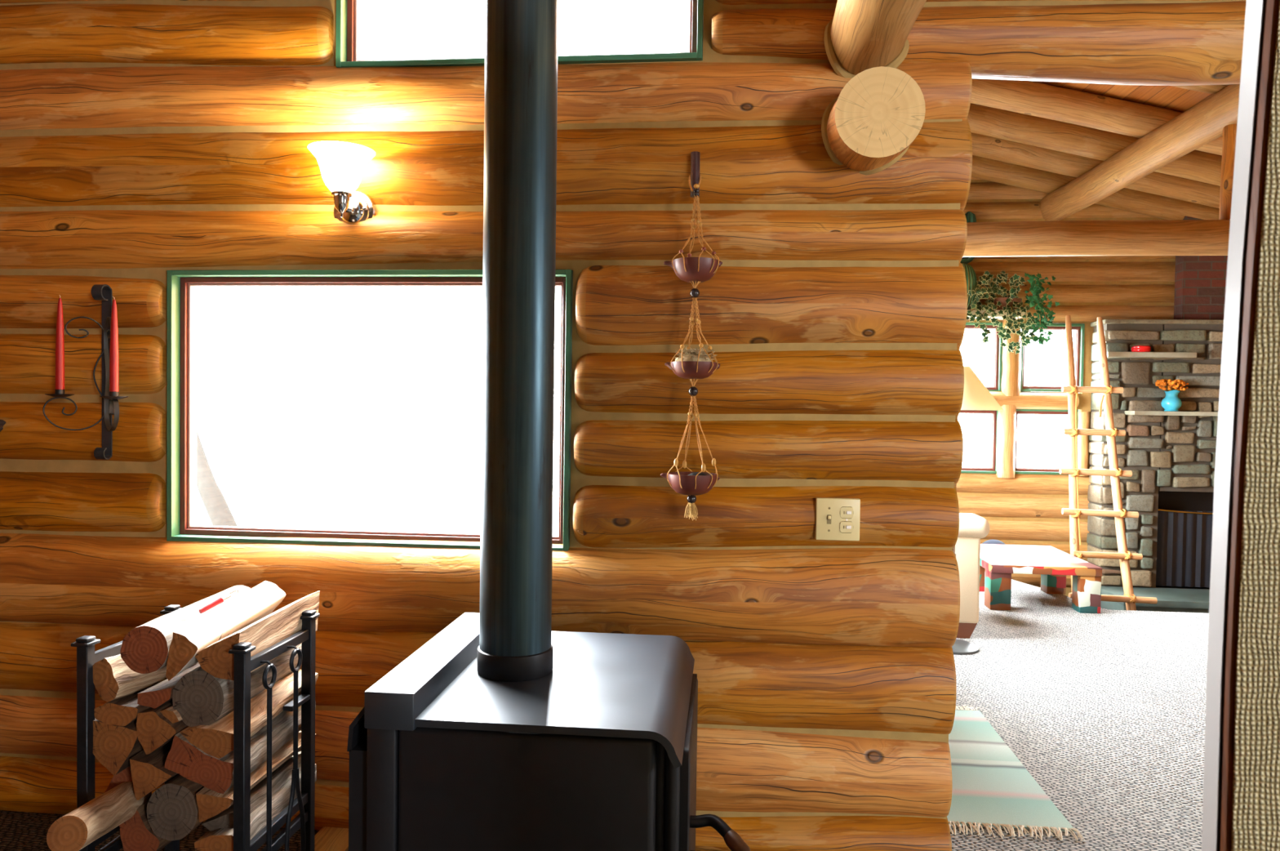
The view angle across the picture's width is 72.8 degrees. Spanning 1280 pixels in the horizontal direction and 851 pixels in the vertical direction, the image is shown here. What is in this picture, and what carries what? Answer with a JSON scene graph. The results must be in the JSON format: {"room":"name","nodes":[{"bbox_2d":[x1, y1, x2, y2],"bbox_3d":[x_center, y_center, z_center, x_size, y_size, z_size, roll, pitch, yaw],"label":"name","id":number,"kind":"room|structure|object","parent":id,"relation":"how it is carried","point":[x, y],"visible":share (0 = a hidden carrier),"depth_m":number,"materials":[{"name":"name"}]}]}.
{"room":"log cabin room","nodes":[
{"label":"log cabin room","id":0,"kind":"room"},
{"bbox_2d":[0,572,1208,850],"bbox_3d":[1.411,1.410,2.325,7.600,0.404,10.300,1,1,6],"label":"floor","id":1,"kind":"structure","parent":0,"point":[1105,710],"depth_m":3.53,"materials":[{"name":"carpet"}]},
{"bbox_2d":[71,604,319,850],"bbox_3d":[-0.987,0.818,1.980,0.406,0.739,0.330,1,1,6],"label":"rack","id":2,"kind":"object","parent":1,"relation":"on","point":[86,655],"visible":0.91,"depth_m":1.85,"materials":[{"name":"black metal"}]},
{"bbox_2d":[105,765,132,791],"bbox_3d":[-1.139,0.780,2.079,0.078,0.096,0.336,1,1,6],"label":"log","id":3,"kind":"object","parent":2,"relation":"on","point":[125,775],"visible":0.02,"depth_m":1.91,"materials":[{"name":"brown wood"}]},
{"bbox_2d":[93,717,143,774],"bbox_3d":[-1.108,0.684,2.029,0.118,0.118,0.364,1,1,6],"label":"log","id":4,"kind":"object","parent":3,"relation":"on","point":[113,745],"visible":0.14,"depth_m":1.85,"materials":[{"name":"brown wood"}]},
{"bbox_2d":[94,686,151,725],"bbox_3d":[-1.098,0.611,2.021,0.102,0.049,0.354,1,1,6],"label":"log","id":5,"kind":"object","parent":4,"relation":"on","point":[122,711],"visible":0.23,"depth_m":1.85,"materials":[{"name":"brown wood"}]},
{"bbox_2d":[93,653,199,701],"bbox_3d":[-1.111,0.548,2.011,0.074,0.114,0.342,1,1,12],"label":"log","id":6,"kind":"object","parent":5,"relation":"on","point":[113,679],"visible":0.36,"depth_m":1.86,"materials":[{"name":"brown wood"}]},
{"bbox_2d":[119,799,172,850],"bbox_3d":[-1.061,0.874,2.049,0.099,0.110,0.364,1,1,6],"label":"log","id":7,"kind":"object","parent":2,"relation":"on","point":[136,833],"visible":0.19,"depth_m":1.87,"materials":[{"name":"brown wood"}]},
{"bbox_2d":[46,780,151,850],"bbox_3d":[-1.108,0.802,1.790,0.075,0.128,0.302,1,1,-8],"label":"log","id":8,"kind":"object","parent":7,"relation":"on","point":[77,828],"visible":0.94,"depth_m":1.70,"materials":[{"name":"brown wood"}]},
{"bbox_2d":[146,773,204,839],"bbox_3d":[-0.977,0.818,2.028,0.119,0.124,0.374,1,1,6],"label":"log","id":9,"kind":"object","parent":2,"relation":"on","point":[172,808],"visible":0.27,"depth_m":1.84,"materials":[{"name":"brown wood"}]},
{"bbox_2d":[129,739,177,799],"bbox_3d":[-1.022,0.750,2.021,0.099,0.091,0.364,1,1,6],"label":"log","id":10,"kind":"object","parent":9,"relation":"on","point":[148,771],"visible":0.24,"depth_m":1.85,"materials":[{"name":"brown wood"}]},
{"bbox_2d":[136,699,187,754],"bbox_3d":[-1.008,0.648,2.018,0.091,0.095,0.366,1,1,6],"label":"log","id":11,"kind":"object","parent":10,"relation":"on","point":[154,730],"visible":0.3,"depth_m":1.84,"materials":[{"name":"brown wood"}]},
{"bbox_2d":[137,662,200,708],"bbox_3d":[-1.021,0.578,2.023,0.081,0.047,0.345,1,1,6],"label":"log","id":12,"kind":"object","parent":11,"relation":"on","point":[157,695],"visible":0.22,"depth_m":1.85,"materials":[{"name":"brown wood"}]},
{"bbox_2d":[160,704,182,723],"bbox_3d":[-0.990,0.616,2.016,0.057,0.032,0.344,1,1,6],"label":"log","id":13,"kind":"object","parent":11,"relation":"on","point":[172,714],"visible":0.19,"depth_m":1.85,"materials":[{"name":"brown wood"}]},
{"bbox_2d":[120,584,250,673],"bbox_3d":[-1.029,0.463,2.011,0.111,0.115,0.365,1,1,6],"label":"log","id":14,"kind":"object","parent":2,"relation":"on","point":[144,649],"visible":0.54,"depth_m":1.83,"materials":[{"name":"brown wood"}]},
{"bbox_2d":[199,590,239,613],"bbox_3d":[-0.966,0.405,1.994,0.017,0.035,0.100,1,2,27],"label":"lighter","id":15,"kind":"object","parent":14,"relation":"on","point":[220,600],"visible":1,"depth_m":1.98,"materials":[{"name":"red plastic"}]},
{"bbox_2d":[194,763,316,850],"bbox_3d":[-0.880,0.888,2.016,0.092,0.063,0.373,1,1,6],"label":"log","id":16,"kind":"object","parent":2,"relation":"on","point":[221,838],"visible":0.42,"depth_m":1.91,"materials":[{"name":"brown wood"}]},
{"bbox_2d":[201,751,301,831],"bbox_3d":[-0.889,0.847,2.041,0.077,0.049,0.364,1,1,6],"label":"log","id":17,"kind":"object","parent":16,"relation":"on","point":[282,775],"visible":0.48,"depth_m":1.98,"materials":[{"name":"brown wood"}]},
{"bbox_2d":[195,730,315,822],"bbox_3d":[-0.879,0.804,2.014,0.085,0.061,0.374,1,1,6],"label":"log","id":18,"kind":"object","parent":17,"relation":"on","point":[211,802],"visible":0.51,"depth_m":1.85,"materials":[{"name":"brown wood"}]},
{"bbox_2d":[164,702,315,793],"bbox_3d":[-0.914,0.706,2.015,0.159,0.129,0.374,1,1,6],"label":"log","id":19,"kind":"object","parent":18,"relation":"on","point":[184,758],"visible":0.41,"depth_m":1.83,"materials":[{"name":"brown wood"}]},
{"bbox_2d":[179,668,318,757],"bbox_3d":[-0.893,0.657,2.012,0.131,0.083,0.364,1,1,6],"label":"log","id":20,"kind":"object","parent":19,"relation":"on","point":[215,739],"visible":0.43,"depth_m":1.89,"materials":[{"name":"brown wood"}]},
{"bbox_2d":[172,643,301,726],"bbox_3d":[-0.924,0.580,2.029,0.121,0.126,0.364,1,1,6],"label":"log","id":21,"kind":"object","parent":20,"relation":"on","point":[200,697],"visible":0.45,"depth_m":1.85,"materials":[{"name":"brown wood"}]},
{"bbox_2d":[165,580,285,680],"bbox_3d":[-0.948,0.465,2.011,0.072,0.134,0.390,1,1,4],"label":"log","id":22,"kind":"object","parent":21,"relation":"on","point":[260,601],"visible":0.78,"depth_m":1.93,"materials":[{"name":"brown wood"}]},
{"bbox_2d":[195,590,319,679],"bbox_3d":[-0.870,0.473,2.000,0.105,0.115,0.364,1,1,6],"label":"log","id":23,"kind":"object","parent":21,"relation":"on","point":[215,659],"visible":0.75,"depth_m":1.90,"materials":[{"name":"brown wood"}]},
{"bbox_2d":[262,662,276,850],"bbox_3d":[-0.801,0.795,1.871,0.011,0.564,0.056,1,1,6],"label":"poker","id":24,"kind":"object","parent":2,"relation":"hanging from","point":[268,686],"visible":0.99,"depth_m":1.87,"materials":[{"name":"black metal"}]},
{"bbox_2d":[284,648,305,850],"bbox_3d":[-0.789,0.788,1.988,0.016,0.559,0.072,1,1,14],"label":"tongs","id":25,"kind":"object","parent":2,"relation":"hanging from","point":[295,786],"visible":0.99,"depth_m":1.98,"materials":[{"name":"black metal"}]},
{"bbox_2d":[314,826,348,850],"bbox_3d":[-0.859,1.168,2.442,0.120,0.022,0.160,1,1,6],"label":"board","id":26,"kind":"object","parent":1,"relation":"on","point":[327,838],"visible":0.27,"depth_m":2.42,"materials":[{"name":"brown wood"}]},
{"bbox_2d":[346,612,751,850],"bbox_3d":[-0.145,0.840,1.863,0.747,0.724,0.642,1,1,6],"label":"wood stove","id":27,"kind":"object","parent":1,"relation":"on","point":[598,751],"visible":0.94,"depth_m":1.57,"materials":[{"name":"metal"}]},
{"bbox_2d":[476,0,558,681],"bbox_3d":[-0.249,-0.795,1.828,0.161,2.640,0.161,1,1,6],"label":"pipe","id":28,"kind":"object","parent":27,"relation":"on","point":[522,36],"visible":1,"depth_m":1.78,"materials":[{"name":"metal"}]},
{"bbox_2d":[955,512,989,638],"bbox_3d":[1.510,0.815,5.126,0.850,0.665,0.820,1,1,6],"label":"armchair","id":29,"kind":"object","parent":1,"relation":"on","point":[972,526],"visible":0.27,"depth_m":4.71,"materials":[{"name":"beige fabric"}]},
{"bbox_2d":[951,365,1004,654],"bbox_3d":[1.642,0.428,4.533,0.456,1.470,0.456,1,1,6],"label":"floor lamp","id":30,"kind":"object","parent":1,"relation":"on","point":[976,396],"visible":0.25,"depth_m":4.39,"materials":[{"name":"metal"}]},
{"bbox_2d":[946,704,1084,840],"bbox_3d":[0.980,1.181,3.113,0.766,0.014,1.169,1,1,6],"label":"rug","id":31,"kind":"object","parent":1,"relation":"on","point":[992,787],"visible":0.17,"depth_m":2.84,"materials":[{"name":"fabric"}]},
{"bbox_2d":[979,543,1102,613],"bbox_3d":[2.558,1.004,5.801,0.660,0.285,0.860,1,1,6],"label":"coffee table","id":32,"kind":"object","parent":1,"relation":"on","point":[998,562],"visible":0.74,"depth_m":5.42,"materials":[{"name":"paint"}]},
{"bbox_2d":[1201,0,1279,850],"bbox_3d":[0.629,0.268,0.523,0.593,1.950,0.050,1,1,0],"label":"divider","id":33,"kind":"object","parent":1,"relation":"on","point":[1241,804],"visible":1,"depth_m":0.50,"materials":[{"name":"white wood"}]},
{"bbox_2d":[0,0,1246,850],"bbox_3d":[0.693,-0.428,2.391,5.900,3.342,0.256,1,1,6],"label":"wall","id":34,"kind":"structure","parent":0,"point":[140,140],"depth_m":2.40,"materials":[{"name":"brown wood"}]},
{"bbox_2d":[0,419,5,431],"bbox_3d":[-1.969,-0.004,2.550,0.220,0.065,0.084,1,1,6],"label":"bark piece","id":35,"kind":"object","parent":34,"relation":"attached to","point":[2,422],"visible":1,"depth_m":2.55,"materials":[{"name":"brown wood"}]},
{"bbox_2d":[42,284,128,459],"bbox_3d":[-1.553,-0.152,2.464,0.233,0.504,0.119,1,1,6],"label":"candle sconce","id":36,"kind":"object","parent":34,"relation":"attached to","point":[110,405],"visible":0.96,"depth_m":2.50,"materials":[{"name":"metal"}]},
{"bbox_2d":[54,294,64,389],"bbox_3d":[-1.635,-0.228,2.446,0.023,0.280,0.023,1,1,6],"label":"taper candle","id":37,"kind":"object","parent":36,"relation":"on","point":[60,340],"visible":0.95,"depth_m":2.44,"materials":[{"name":"red wax"}]},
{"bbox_2d":[109,296,118,391],"bbox_3d":[-1.474,-0.221,2.432,0.023,0.281,0.023,1,1,6],"label":"taper candle","id":38,"kind":"object","parent":36,"relation":"on","point":[113,350],"visible":0.91,"depth_m":2.42,"materials":[{"name":"red wax"}]},
{"bbox_2d":[307,141,375,223],"bbox_3d":[-0.815,-0.647,2.379,0.176,0.207,0.189,1,1,6],"label":"wall lamp","id":39,"kind":"object","parent":34,"relation":"attached to","point":[342,165],"visible":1,"depth_m":2.34,"materials":[{"name":"white glass"}]},
{"bbox_2d":[166,269,573,551],"bbox_3d":[-0.786,-0.049,2.547,1.197,0.794,0.125,1,1,6],"label":"window","id":40,"kind":"structure","parent":34,"relation":"in","point":[181,285],"depth_m":2.54,"materials":[{"name":"green paint"}]},
{"bbox_2d":[335,0,703,67],"bbox_3d":[-0.340,-1.232,2.477,1.042,0.438,0.125,1,1,6],"label":"window","id":41,"kind":"structure","parent":34,"relation":"in","point":[348,11],"depth_m":2.44,"materials":[{"name":"green paint"}]},
{"bbox_2d":[690,151,700,197],"bbox_3d":[0.149,-0.675,2.338,0.025,0.118,0.025,1,1,6],"label":"peg","id":42,"kind":"object","parent":34,"relation":"attached to","point":[695,156],"visible":0.7,"depth_m":2.33,"materials":[{"name":"brown wood"}]},
{"bbox_2d":[666,174,719,519],"bbox_3d":[0.141,-0.215,2.276,0.134,0.929,0.144,0,2,-41],"label":"macrame hanger","id":43,"kind":"object","parent":42,"relation":"hanging from","point":[695,292],"visible":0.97,"depth_m":2.27,"materials":[{"name":"brown fabric"}]},
{"bbox_2d":[660,471,720,495],"bbox_3d":[0.137,0.154,2.284,0.132,0.055,0.132,0,2,-35],"label":"clay bowl","id":44,"kind":"object","parent":43,"relation":"hanging from","point":[687,482],"visible":0.94,"depth_m":2.24,"materials":[{"name":"ceramic"}]},
{"bbox_2d":[687,471,706,475],"bbox_3d":[0.151,0.139,2.288,0.057,0.033,0.046,1,1,24],"label":"rock","id":45,"kind":"object","parent":44,"relation":"in","point":[694,473],"visible":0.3,"depth_m":2.28,"materials":[{"name":"grey stone"}]},
{"bbox_2d":[664,360,719,378],"bbox_3d":[0.141,-0.144,2.277,0.123,0.043,0.123,0,2,-35],"label":"clay bowl","id":46,"kind":"object","parent":43,"relation":"hanging from","point":[690,367],"visible":0.96,"depth_m":2.23,"materials":[{"name":"ceramic"}]},
{"bbox_2d":[673,346,717,361],"bbox_3d":[0.146,-0.179,2.279,0.118,0.060,0.123,1,1,-10],"label":"nest","id":47,"kind":"object","parent":46,"relation":"in","point":[692,354],"visible":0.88,"depth_m":2.25,"materials":[{"name":"beige plant"}]},
{"bbox_2d":[663,257,722,282],"bbox_3d":[0.144,-0.403,2.271,0.121,0.054,0.121,0,2,-39],"label":"clay bowl","id":48,"kind":"object","parent":43,"relation":"hanging from","point":[691,274],"visible":0.94,"depth_m":2.23,"materials":[{"name":"ceramic"}]},
{"bbox_2d":[814,497,860,540],"bbox_3d":[0.532,0.252,2.333,0.116,0.113,0.029,1,1,6],"label":"switch plate","id":49,"kind":"object","parent":34,"relation":"attached to","point":[836,518],"visible":1,"depth_m":2.33,"materials":[{"name":"beige plastic"}]},
{"bbox_2d":[839,520,853,533],"bbox_3d":[0.553,0.272,2.322,0.036,0.032,0.005,1,1,6],"label":"outlet","id":50,"kind":"object","parent":49,"relation":"attached to","point":[845,526],"depth_m":2.32,"materials":[{"name":"beige plastic"}]},
{"bbox_2d":[840,506,853,518],"bbox_3d":[0.553,0.233,2.322,0.036,0.032,0.005,1,1,6],"label":"outlet","id":51,"kind":"object","parent":49,"relation":"attached to","point":[846,512],"depth_m":2.32,"materials":[{"name":"beige plastic"}]},
{"bbox_2d":[826,66,925,170],"bbox_3d":[0.597,-0.776,2.252,0.217,0.239,0.316,1,1,6],"label":"log","id":52,"kind":"object","parent":34,"relation":"attached to","point":[879,113],"depth_m":2.11,"materials":[{"name":"brown wood"}]},
{"bbox_2d":[830,0,926,75],"bbox_3d":[0.535,-1.058,1.351,0.255,0.313,2.112,1,1,6],"label":"log","id":53,"kind":"object","parent":34,"relation":"attached to","point":[866,34],"depth_m":2.10,"materials":[{"name":"brown wood"}]},
{"bbox_2d":[956,177,1175,596],"bbox_3d":[3.516,-0.875,7.225,4.440,4.800,0.246,1,1,6],"label":"wall","id":54,"kind":"structure","parent":0,"point":[1019,508],"depth_m":7.18,"materials":[{"name":"brown wood"}]},
{"bbox_2d":[960,409,998,473],"bbox_3d":[2.659,0.123,7.342,0.703,0.547,0.125,1,1,6],"label":"window","id":55,"kind":"structure","parent":54,"relation":"in","point":[993,469],"depth_m":7.28,"materials":[{"name":"green paint"}]},
{"bbox_2d":[964,322,1002,391],"bbox_3d":[2.663,-0.573,7.326,0.728,0.581,0.125,1,1,6],"label":"window","id":56,"kind":"structure","parent":54,"relation":"in","point":[997,365],"depth_m":7.26,"materials":[{"name":"green paint"}]},
{"bbox_2d":[967,309,1026,319],"bbox_3d":[2.223,-0.912,7.153,1.760,0.052,0.290,1,1,6],"label":"plant ledge","id":57,"kind":"object","parent":54,"relation":"attached to","point":[998,316],"visible":0.21,"depth_m":6.96,"materials":[{"name":"white paint"}]},
{"bbox_2d":[960,211,976,263],"bbox_3d":[2.543,-1.408,7.126,0.421,0.950,0.163,1,1,6],"label":"cactus","id":58,"kind":"object","parent":57,"relation":"on","point":[971,217],"visible":0.12,"depth_m":7.07,"materials":[{"name":"green plant"}]},
{"bbox_2d":[961,262,977,309],"bbox_3d":[2.626,-1.125,7.064,0.223,0.390,0.220,1,1,6],"label":"barrel cactus","id":59,"kind":"object","parent":57,"relation":"on","point":[971,277],"visible":0.41,"depth_m":6.98,"materials":[{"name":"green plant"}]},
{"bbox_2d":[1011,297,1022,310],"bbox_3d":[3.018,-0.975,7.049,0.150,0.100,0.150,1,1,6],"label":"pot","id":60,"kind":"object","parent":57,"relation":"on","point":[1017,300],"depth_m":6.98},
{"bbox_2d":[1011,272,1059,345],"bbox_3d":[3.135,-0.935,6.976,0.399,0.597,0.273,1,1,6],"label":"ivy","id":61,"kind":"object","parent":57,"relation":"on","point":[1035,291],"visible":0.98,"depth_m":6.89,"materials":[{"name":"green plant"}]},
{"bbox_2d":[966,270,1036,354],"bbox_3d":[2.865,-0.907,6.986,0.541,0.684,0.336,1,1,6],"label":"ivy plant","id":62,"kind":"object","parent":54,"relation":"attached to","point":[1002,304],"visible":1,"depth_m":6.92,"materials":[{"name":"green plant"}]},
{"bbox_2d":[1014,408,1078,474],"bbox_3d":[3.372,0.133,7.272,0.514,0.543,0.125,1,1,6],"label":"window","id":63,"kind":"structure","parent":54,"relation":"in","point":[1037,411],"depth_m":7.24,"materials":[{"name":"green paint"}]},
{"bbox_2d":[1020,323,1084,391],"bbox_3d":[3.421,-0.563,7.252,0.503,0.563,0.125,1,1,6],"label":"window","id":64,"kind":"structure","parent":54,"relation":"in","point":[1079,328],"depth_m":7.20,"materials":[{"name":"green paint"}]},
{"bbox_2d":[1031,80,1213,111],"bbox_3d":[3.289,-2.029,4.727,4.680,1.160,5.200,1,1,6],"label":"ceiling","id":65,"kind":"structure","parent":0,"point":[1170,97],"depth_m":5.43,"materials":[{"name":"brown wood"}]},
{"bbox_2d":[966,102,1222,186],"bbox_3d":[3.373,-1.941,6.096,4.386,1.215,0.207,1,1,6],"label":"ceiling beam","id":66,"kind":"structure","parent":65,"relation":"attached to","point":[1053,135],"depth_m":6.05,"materials":[{"name":"brown wood"}]},
{"bbox_2d":[970,132,1220,208],"bbox_3d":[3.415,-1.951,6.543,4.386,1.215,0.214,1,1,6],"label":"ceiling beam","id":67,"kind":"structure","parent":65,"relation":"attached to","point":[984,146],"depth_m":6.49,"materials":[{"name":"brown wood"}]},
{"bbox_2d":[971,155,1219,220],"bbox_3d":[3.468,-1.963,7.067,4.386,1.215,0.211,1,1,6],"label":"ceiling beam","id":68,"kind":"structure","parent":65,"relation":"attached to","point":[983,168],"depth_m":6.98,"materials":[{"name":"brown wood"}]},
{"bbox_2d":[970,78,1222,155],"bbox_3d":[3.320,-1.929,5.569,4.386,1.215,0.204,1,1,6],"label":"ceiling beam","id":69,"kind":"structure","parent":65,"relation":"attached to","point":[1131,118],"depth_m":5.54,"materials":[{"name":"brown wood"}]},
{"bbox_2d":[1172,84,1230,94],"bbox_3d":[3.241,-1.912,4.765,4.387,1.214,0.208,1,1,6],"label":"ceiling beam","id":70,"kind":"structure","parent":65,"relation":"attached to","point":[1210,89],"depth_m":4.76,"materials":[{"name":"brown wood"}]},
{"bbox_3d":[3.696,1.528,6.173,3.800,0.050,2.200,1,1,6],"label":"floor","id":71,"kind":"structure","parent":0,"visible":0},
{"bbox_2d":[982,539,1005,544],"bbox_3d":[2.795,0.985,6.853,0.220,0.170,0.180,1,1,6],"label":"floor cushion","id":72,"kind":"object","parent":71,"relation":"on","point":[988,541],"visible":0.28,"depth_m":6.82,"materials":[{"name":"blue fabric"}]},
{"bbox_2d":[1058,315,1157,610],"bbox_3d":[3.417,0.321,6.459,0.598,2.340,0.668,1,1,6],"label":"ladder","id":73,"kind":"object","parent":71,"relation":"on","point":[1074,512],"visible":0.89,"depth_m":6.43,"materials":[{"name":"beige wood"}]},
{"bbox_2d":[1086,215,1227,613],"bbox_3d":[4.531,-0.274,6.711,1.801,3.550,0.746,1,1,6],"label":"fireplace","id":74,"kind":"object","parent":71,"relation":"on","point":[1170,455],"visible":0.59,"depth_m":6.87,"materials":[{"name":"stone"}]},
{"bbox_2d":[1131,345,1151,351],"bbox_3d":[3.919,-0.595,6.788,0.132,0.050,0.132,1,1,6],"label":"dish","id":75,"kind":"object","parent":74,"relation":"on","point":[1138,348],"visible":0.88,"depth_m":6.73,"materials":[{"name":"ceramic"}]},
{"bbox_2d":[1097,351,1196,358],"bbox_3d":[3.967,-0.549,6.794,0.654,0.041,0.180,1,1,6],"label":"mantel shelf","id":76,"kind":"object","parent":74,"relation":"attached to","point":[1109,354],"depth_m":6.71,"materials":[{"name":"stone"}]},
{"bbox_2d":[1160,389,1182,411],"bbox_3d":[4.146,-0.193,6.769,0.140,0.166,0.140,1,1,6],"label":"vase","id":77,"kind":"object","parent":74,"relation":"on","point":[1171,402],"visible":1,"depth_m":6.73,"materials":[{"name":"teal ceramic"}]},
{"bbox_2d":[1155,378,1188,391],"bbox_3d":[4.143,-0.300,6.765,0.236,0.126,0.144,1,1,6],"label":"dried flowers","id":78,"kind":"object","parent":77,"relation":"in","point":[1162,383],"visible":1,"depth_m":6.74,"materials":[{"name":"orange plant"}]},
{"bbox_2d":[1124,410,1218,416],"bbox_3d":[4.310,-0.092,6.770,0.940,0.032,0.180,1,1,6],"label":"mantel shelf","id":79,"kind":"object","parent":74,"relation":"attached to","point":[1126,413],"depth_m":6.71,"materials":[{"name":"stone"}]},
{"bbox_2d":[1155,510,1213,586],"bbox_3d":[4.585,0.985,6.894,0.930,0.608,0.018,1,1,6],"label":"curtain","id":80,"kind":"object","parent":74,"relation":"hanging from","point":[1184,537],"depth_m":6.92,"materials":[{"name":"grey metal"}]},
{"bbox_3d":[0.999,-0.855,4.928,0.120,4.800,5.100,1,1,6],"label":"wall","id":81,"kind":"structure","parent":0,"visible":0},
{"bbox_2d":[962,219,1230,257],"bbox_3d":[3.263,-1.004,4.622,4.442,0.212,0.196,1,1,6],"label":"ceiling beam","id":82,"kind":"structure","parent":81,"relation":"attached to","point":[1171,237],"depth_m":4.63,"materials":[{"name":"brown wood"}]},
{"bbox_2d":[1218,123,1237,219],"bbox_3d":[3.218,-1.373,4.619,0.216,0.570,0.216,1,1,6],"label":"post","id":83,"kind":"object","parent":82,"relation":"on","point":[1229,131],"depth_m":4.60,"materials":[{"name":"brown wood"}]},
{"bbox_2d":[1040,84,1239,221],"bbox_3d":[3.194,-1.714,4.895,0.236,0.316,4.844,1,1,6],"label":"ceiling beam","id":84,"kind":"structure","parent":83,"relation":"on","point":[1205,122],"depth_m":5.38,"materials":[{"name":"brown wood"}]},
{"label":"outside","id":85,"kind":"structure","parent":0,"visible":0},
{"bbox_2d":[196,477,559,535],"bbox_3d":[0.305,1.722,3.395,28.000,0.100,30.000,1,1,6],"label":"ground","id":86,"kind":"structure","parent":85,"point":[383,505],"depth_m":14.63,"materials":[{"name":"white snow"}]},
{"bbox_2d":[196,430,237,525],"bbox_3d":[-1.511,0.665,3.406,0.133,2.044,2.710,-1,2,-44],"label":"leaning trunk","id":87,"kind":"object","parent":86,"relation":"on","point":[219,512],"visible":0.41,"depth_m":3.66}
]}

